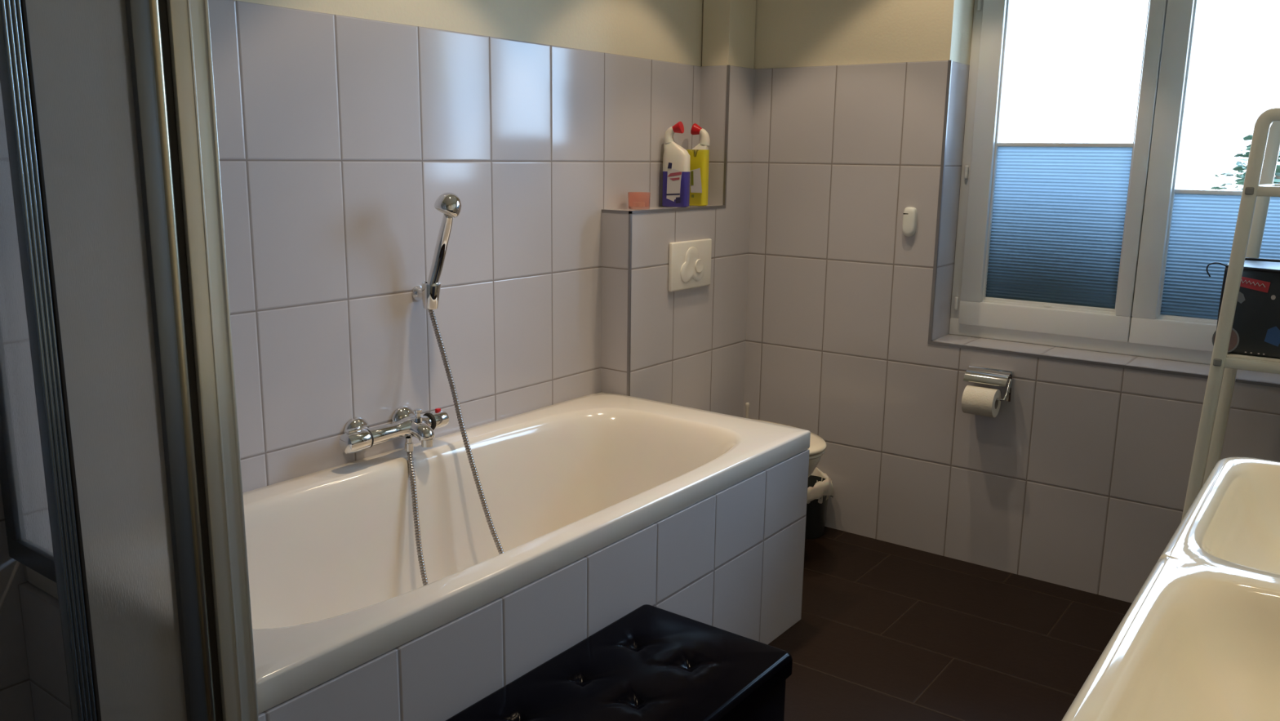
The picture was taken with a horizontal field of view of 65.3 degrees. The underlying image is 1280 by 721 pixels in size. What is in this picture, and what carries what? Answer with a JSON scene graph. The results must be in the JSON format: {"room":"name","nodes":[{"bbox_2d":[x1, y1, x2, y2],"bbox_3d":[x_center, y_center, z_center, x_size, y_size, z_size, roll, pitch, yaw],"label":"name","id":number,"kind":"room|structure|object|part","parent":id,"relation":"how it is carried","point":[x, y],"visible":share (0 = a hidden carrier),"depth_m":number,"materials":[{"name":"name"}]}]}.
{"room":"bathroom","nodes":[
{"label":"bathroom","id":0,"kind":"room"},
{"bbox_2d":[0,0,703,720],"bbox_3d":[-1.104,-0.310,2.045,0.200,2.450,4.500,9,14,36],"label":"wall","id":1,"kind":"structure","parent":0,"point":[342,125],"depth_m":2.58,"materials":[{"name":"tile"}]},
{"bbox_2d":[339,405,448,453],"bbox_3d":[-0.616,0.179,2.535,0.141,0.105,0.327,9,14,36],"label":"mixer","id":2,"kind":"object","parent":1,"relation":"attached to","point":[406,423],"visible":1,"depth_m":2.53,"materials":[{"name":"silver metal"}]},
{"bbox_3d":[-0.695,0.194,2.431,0.053,0.060,0.065,9,14,36],"label":"flow knob","id":3,"kind":"part","parent":2,"relation":"part of","materials":[{"name":"silver metal"}]},
{"bbox_3d":[-0.692,0.184,2.500,0.060,0.077,0.077,9,14,36],"label":"wall plate","id":4,"kind":"part","parent":2,"relation":"part of","materials":[{"name":"silver metal"}]},
{"bbox_3d":[-0.603,0.161,2.618,0.060,0.077,0.077,9,14,36],"label":"wall plate","id":5,"kind":"part","parent":2,"relation":"part of","materials":[{"name":"silver metal"}]},
{"bbox_2d":[404,436,413,451],"bbox_3d":[-0.589,0.213,2.547,0.022,0.034,0.022,9,14,36],"label":"outlet","id":6,"kind":"object","parent":2,"relation":"attached to","point":[409,446],"depth_m":2.54,"materials":[{"name":"silver metal"}]},
{"bbox_3d":[-0.568,0.139,2.552,0.024,0.033,0.024,9,14,36],"label":"diverter knob","id":7,"kind":"part","parent":2,"relation":"part of","materials":[{"name":"silver metal"}]},
{"bbox_3d":[-0.561,0.177,2.554,0.076,0.053,0.058,9,14,36],"label":"spout","id":8,"kind":"part","parent":2,"relation":"part of","materials":[{"name":"silver metal"}]},
{"bbox_3d":[-0.535,0.156,2.643,0.045,0.045,0.053,9,14,36],"label":"temperature knob","id":9,"kind":"part","parent":2,"relation":"part of","materials":[{"name":"silver metal"}]},
{"bbox_2d":[406,191,504,586],"bbox_3d":[-0.476,0.127,2.519,0.370,1.082,0.251,9,14,36],"label":"shower","id":10,"kind":"object","parent":1,"relation":"attached to","point":[449,203],"visible":0.7,"depth_m":2.57,"materials":[{"name":"silver metal"}]},
{"bbox_3d":[-0.511,-0.260,2.563,0.093,0.245,0.042,6,13,26],"label":"handle","id":11,"kind":"part","parent":10,"relation":"part of","materials":[{"name":"silver metal"}]},
{"bbox_3d":[-0.487,-0.371,2.502,0.054,0.028,0.050,9,14,36],"label":"spray plate","id":12,"kind":"part","parent":10,"relation":"part of","materials":[{"name":"white plastic"}]},
{"bbox_2d":[600,0,755,417],"bbox_3d":[0.144,-0.580,3.436,0.115,2.450,0.736,9,14,36],"label":"wall","id":13,"kind":"structure","parent":0,"point":[687,349],"depth_m":3.49,"materials":[{"name":"tile"}]},
{"bbox_2d":[626,211,631,395],"bbox_3d":[-0.034,-0.176,3.185,0.008,0.595,0.008,9,14,36],"label":"trim","id":14,"kind":"structure","parent":13,"relation":"attached to","point":[629,254],"depth_m":3.18,"materials":[{"name":"metal"}]},
{"bbox_2d":[627,191,650,208],"bbox_3d":[-0.003,-0.519,3.242,0.074,0.053,0.074,9,14,36],"label":"glass","id":15,"kind":"object","parent":13,"relation":"on","point":[636,200],"visible":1,"depth_m":3.21,"materials":[{"name":"pink plastic"}]},
{"bbox_2d":[601,204,725,213],"bbox_3d":[0.092,-0.514,3.376,0.117,0.009,0.563,9,14,36],"label":"trim","id":16,"kind":"structure","parent":13,"relation":"attached to","point":[719,206],"depth_m":3.25,"materials":[{"name":"metal"}]},
{"bbox_2d":[662,121,690,207],"bbox_3d":[0.123,-0.665,3.387,0.093,0.284,0.053,6,13,22],"label":"bottle","id":17,"kind":"object","parent":13,"relation":"on","point":[676,159],"visible":1,"depth_m":3.37,"materials":[{"name":"white plastic"}]},
{"bbox_2d":[667,162,671,168],"bbox_3d":[0.101,-0.658,3.369,0.016,0.020,0.001,6,13,22],"label":"print","id":18,"kind":"object","parent":17,"relation":"on","point":[669,166],"depth_m":3.37},
{"bbox_2d":[669,177,679,180],"bbox_3d":[0.117,-0.613,3.371,0.036,0.011,0.001,6,13,22],"label":"print","id":19,"kind":"object","parent":17,"relation":"attached to","point":[673,179],"depth_m":3.37},
{"bbox_2d":[668,238,711,291],"bbox_3d":[0.176,-0.328,3.416,0.024,0.164,0.246,9,14,36],"label":"flush plate","id":20,"kind":"object","parent":13,"relation":"attached to","point":[689,261],"visible":1,"depth_m":3.40,"materials":[{"name":"white plastic"}]},
{"bbox_2d":[685,123,710,205],"bbox_3d":[0.202,-0.684,3.490,0.083,0.282,0.053,6,13,22],"label":"bottle","id":21,"kind":"object","parent":13,"relation":"on","point":[700,154],"visible":0.98,"depth_m":3.47,"materials":[{"name":"yellow plastic"}]},
{"bbox_2d":[723,65,729,204],"bbox_3d":[0.304,-0.789,3.514,0.008,0.481,0.008,9,14,36],"label":"trim","id":22,"kind":"structure","parent":13,"relation":"attached to","point":[728,66],"depth_m":3.51,"materials":[{"name":"metal"}]},
{"bbox_2d":[746,417,826,476],"bbox_3d":[0.372,0.425,3.415,0.535,0.376,0.372,9,14,36],"label":"toilet","id":23,"kind":"object","parent":13,"relation":"attached to","point":[818,446],"visible":0.13,"depth_m":3.25,"materials":[{"name":"ceramic"}]},
{"bbox_3d":[0.403,0.257,3.359,0.465,0.023,0.372,9,14,36],"label":"lid","id":24,"kind":"part","parent":23,"relation":"part of","materials":[{"name":"plastic"}]},
{"bbox_3d":[0.367,0.444,3.423,0.522,0.336,0.360,9,14,36],"label":"bowl","id":25,"kind":"part","parent":23,"relation":"part of","materials":[{"name":"ceramic"}]},
{"bbox_3d":[0.402,0.276,3.363,0.455,0.014,0.366,9,14,36],"label":"seat","id":26,"kind":"part","parent":23,"relation":"part of","materials":[{"name":"ceramic"}]},
{"bbox_2d":[768,526,1132,720],"bbox_3d":[-0.017,1.081,1.684,2.730,0.100,4.800,9,14,36],"label":"floor","id":27,"kind":"structure","parent":0,"point":[885,631],"depth_m":2.87,"materials":[{"name":"brown tile"}]},
{"bbox_2d":[0,0,258,720],"bbox_3d":[-1.139,0.098,1.226,0.802,1.980,0.943,9,14,36],"label":"shower enclosure","id":28,"kind":"object","parent":27,"relation":"on","point":[121,482],"visible":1,"depth_m":1.25,"materials":[{"name":"clear glass"}]},
{"bbox_3d":[-0.869,-0.264,1.536,0.702,1.322,0.004,9,14,36],"label":"pane","id":29,"kind":"part","parent":28,"relation":"part of","materials":[{"name":"clear glass"}]},
{"bbox_3d":[-0.876,-0.262,1.541,0.764,1.395,0.022,9,14,36],"label":"frame","id":30,"kind":"part","parent":28,"relation":"part of","materials":[{"name":"grey metal"}]},
{"bbox_3d":[-0.653,0.106,1.244,0.004,1.870,0.123,9,14,36],"label":"door pane","id":31,"kind":"part","parent":28,"relation":"part of","materials":[{"name":"clear glass"}]},
{"bbox_3d":[-0.574,0.081,1.345,0.037,1.980,0.048,9,14,36],"label":"corner post","id":32,"kind":"part","parent":28,"relation":"part of","materials":[{"name":"metal"}]},
{"bbox_2d":[17,391,810,720],"bbox_3d":[-0.354,0.571,2.441,0.772,0.583,1.786,9,14,36],"label":"bathtub","id":33,"kind":"object","parent":27,"relation":"on","point":[602,507],"visible":0.77,"depth_m":2.36,"materials":[{"name":"ceramic"}]},
{"bbox_3d":[-0.896,0.729,1.782,0.710,0.526,0.052,9,14,36],"label":"panel","id":34,"kind":"part","parent":33,"relation":"part of","materials":[{"name":"tile"}]},
{"bbox_3d":[-0.356,0.600,2.445,0.772,0.526,1.780,9,14,36],"label":"tiled panel","id":35,"kind":"part","parent":33,"relation":"part of","materials":[{"name":"tile"}]},
{"bbox_2d":[445,604,792,720],"bbox_3d":[-0.067,0.798,1.853,0.378,0.376,0.763,9,14,36],"label":"tufted bench","id":36,"kind":"object","parent":27,"relation":"on","point":[652,663],"visible":1,"depth_m":1.90,"materials":[{"name":"black leather"}]},
{"bbox_2d":[745,402,749,417],"bbox_3d":[0.397,0.378,3.754,0.094,0.453,0.094,9,14,36],"label":"toilet brush","id":37,"kind":"object","parent":27,"relation":"on","point":[747,404],"visible":0.12,"depth_m":3.71,"materials":[{"name":"white plastic"}]},
{"bbox_2d":[804,467,833,538],"bbox_3d":[0.608,0.516,3.641,0.185,0.233,0.193,9,14,36],"label":"waste bin","id":38,"kind":"object","parent":27,"relation":"on","point":[820,486],"visible":0.47,"depth_m":3.58,"materials":[{"name":"black plastic"}]},
{"bbox_2d":[1181,107,1279,520],"bbox_3d":[1.735,0.129,2.518,0.579,1.476,0.384,9,14,36],"label":"storage rack","id":39,"kind":"object","parent":27,"relation":"on","point":[1259,186],"visible":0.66,"depth_m":2.49,"materials":[{"name":"beige metal"}]},
{"bbox_3d":[1.840,0.102,2.657,0.579,1.476,0.030,9,14,36],"label":"leg frame","id":40,"kind":"part","parent":39,"relation":"part of","materials":[{"name":"beige metal"}]},
{"bbox_2d":[1206,257,1279,358],"bbox_3d":[1.687,-0.127,2.502,0.463,0.228,0.255,9,14,36],"label":"bag","id":41,"kind":"object","parent":39,"relation":"on","point":[1255,330],"visible":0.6,"depth_m":2.48,"materials":[{"name":"black fabric"}]},
{"bbox_3d":[1.447,-0.227,2.507,0.046,0.039,0.004,8,14,32],"label":"pull cord","id":42,"kind":"part","parent":41,"relation":"part of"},
{"bbox_2d":[1212,328,1239,352],"bbox_3d":[1.480,-0.053,2.524,0.060,0.068,0.001,9,14,36],"label":"print","id":43,"kind":"object","parent":41,"relation":"attached to","point":[1233,347],"depth_m":2.51},
{"bbox_2d":[1237,291,1244,303],"bbox_3d":[1.494,-0.157,2.492,0.030,0.034,0.001,9,14,36],"label":"print","id":44,"kind":"object","parent":41,"relation":"attached to","point":[1241,299],"depth_m":2.49},
{"bbox_2d":[1264,326,1279,346],"bbox_3d":[1.563,-0.060,2.459,0.040,0.050,0.001,9,14,36],"label":"print","id":45,"kind":"object","parent":41,"relation":"attached to","point":[1272,334],"depth_m":2.46},
{"bbox_3d":[1.737,0.006,2.494,0.467,0.024,0.374,9,14,36],"label":"shelf frame","id":46,"kind":"part","parent":39,"relation":"part of","materials":[{"name":"beige metal"}]},
{"bbox_3d":[1.737,-0.003,2.492,0.437,0.008,0.340,9,14,36],"label":"shelf plate","id":47,"kind":"part","parent":39,"relation":"part of","materials":[{"name":"beige metal"}]},
{"bbox_3d":[1.743,-0.406,2.409,0.428,0.024,0.374,9,14,36],"label":"shelf frame","id":48,"kind":"part","parent":39,"relation":"part of","materials":[{"name":"beige metal"}]},
{"bbox_3d":[0.847,0.765,1.225,0.486,0.722,1.165,9,14,36],"label":"vanity cabinet","id":49,"kind":"object","parent":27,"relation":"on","visible":0},
{"bbox_2d":[1061,457,1279,720],"bbox_3d":[0.851,0.348,1.141,0.493,0.123,1.245,9,14,36],"label":"washbasin","id":50,"kind":"object","parent":49,"relation":"in","point":[1199,640],"visible":1,"depth_m":1.19,"materials":[{"name":"white ceramic"}]},
{"bbox_2d":[742,0,1279,603],"bbox_3d":[1.378,-0.524,3.246,2.730,2.450,0.420,9,14,36],"label":"wall","id":51,"kind":"structure","parent":0,"point":[1079,480],"depth_m":3.38,"materials":[{"name":"tile"}]},
{"bbox_2d":[902,206,917,236],"bbox_3d":[0.901,-0.463,3.341,0.045,0.099,0.020,9,14,36],"label":"wall sensor","id":52,"kind":"object","parent":51,"relation":"attached to","point":[909,215],"visible":1,"depth_m":3.33,"materials":[{"name":"plastic"}]},
{"bbox_2d":[928,60,952,341],"bbox_3d":[0.986,-0.511,3.283,0.010,0.915,0.010,9,14,36],"label":"trim","id":53,"kind":"structure","parent":51,"relation":"attached to","point":[950,62],"depth_m":3.28,"materials":[{"name":"metal"}]},
{"bbox_2d":[963,364,1013,401],"bbox_3d":[1.128,0.079,3.246,0.143,0.102,0.065,9,14,36],"label":"toilet roll holder","id":54,"kind":"object","parent":51,"relation":"attached to","point":[976,374],"visible":0.84,"depth_m":3.23,"materials":[{"name":"silver metal"}]},
{"bbox_2d":[961,385,1000,417],"bbox_3d":[1.107,0.132,3.238,0.098,0.092,0.092,9,14,36],"label":"toilet roll","id":55,"kind":"object","parent":54,"relation":"hanging from","point":[975,400],"visible":1,"depth_m":3.21,"materials":[{"name":"paper"}]},
{"bbox_3d":[1.129,0.084,3.245,0.135,0.071,0.060,9,14,36],"label":"arm","id":56,"kind":"part","parent":54,"relation":"part of","materials":[{"name":"silver metal"}]},
{"bbox_2d":[949,0,1217,364],"bbox_3d":[1.576,-0.713,3.056,1.164,1.418,0.125,9,14,36],"label":"window","id":57,"kind":"structure","parent":51,"relation":"in","point":[1135,327],"depth_m":3.15,"materials":[{"name":"white paint"}]},
{"bbox_2d":[984,0,1134,311],"bbox_3d":[1.367,-0.753,3.206,0.426,1.175,0.030,9,14,36],"label":"blind","id":58,"kind":"object","parent":57,"relation":"attached to","point":[1059,211],"visible":0.89,"depth_m":3.27,"materials":[{"name":"fabric"}]},
{"bbox_3d":[1.241,-1.037,3.249,0.001,0.641,0.001,9,14,36],"label":"cord","id":59,"kind":"part","parent":58,"relation":"part of","materials":[{"name":"white fabric"}]},
{"bbox_3d":[1.359,-0.186,3.327,0.422,0.014,0.024,9,14,36],"label":"rail","id":60,"kind":"part","parent":58,"relation":"part of","materials":[{"name":"white metal"}]},
{"bbox_3d":[1.368,-0.695,3.221,0.426,0.013,0.024,9,14,36],"label":"rail","id":61,"kind":"part","parent":58,"relation":"part of","materials":[{"name":"white metal"}]},
{"bbox_3d":[1.502,-0.994,3.059,0.001,0.641,0.001,9,14,36],"label":"cord","id":62,"kind":"part","parent":58,"relation":"part of","materials":[{"name":"white fabric"}]},
{"bbox_3d":[1.799,-0.680,2.904,0.546,1.335,0.079,9,14,36],"label":"sash","id":63,"kind":"part","parent":57,"relation":"part of","materials":[{"name":"white paint"}]},
{"bbox_2d":[1159,1,1279,321],"bbox_3d":[1.796,-0.682,2.895,0.402,1.179,0.030,9,14,36],"label":"blind","id":64,"kind":"object","parent":57,"relation":"attached to","point":[1203,224],"visible":0.45,"depth_m":3.04,"materials":[{"name":"fabric"}]},
{"bbox_3d":[1.790,-0.112,3.015,0.402,0.014,0.024,9,14,36],"label":"rail","id":65,"kind":"part","parent":64,"relation":"part of","materials":[{"name":"white paint"}]},
{"bbox_3d":[1.679,-0.898,2.944,0.001,0.778,0.001,9,14,36],"label":"cord","id":66,"kind":"part","parent":64,"relation":"part of","materials":[{"name":"white paint"}]},
{"bbox_3d":[1.795,-0.491,2.937,0.402,0.013,0.024,9,14,36],"label":"rail","id":67,"kind":"part","parent":64,"relation":"part of","materials":[{"name":"white metal"}]},
{"bbox_2d":[927,341,1279,387],"bbox_3d":[1.440,0.014,3.042,1.156,0.009,0.011,9,14,36],"label":"trim","id":68,"kind":"structure","parent":51,"relation":"attached to","point":[1062,358],"depth_m":3.06,"materials":[{"name":"metal"}]},
{"label":"outside","id":69,"kind":"structure","parent":0,"visible":0},
{"bbox_3d":[6.199,0.243,8.633,20.000,0.100,13.580,9,14,36],"label":"ground","id":70,"kind":"structure","parent":69,"visible":0},
{"bbox_2d":[1210,134,1279,190],"bbox_3d":[4.282,-0.483,6.385,1.240,2.184,1.000,9,14,36],"label":"tree","id":71,"kind":"object","parent":70,"relation":"on","point":[1240,167],"visible":0.23,"depth_m":6.36,"materials":[{"name":"green plant"}]}
]}

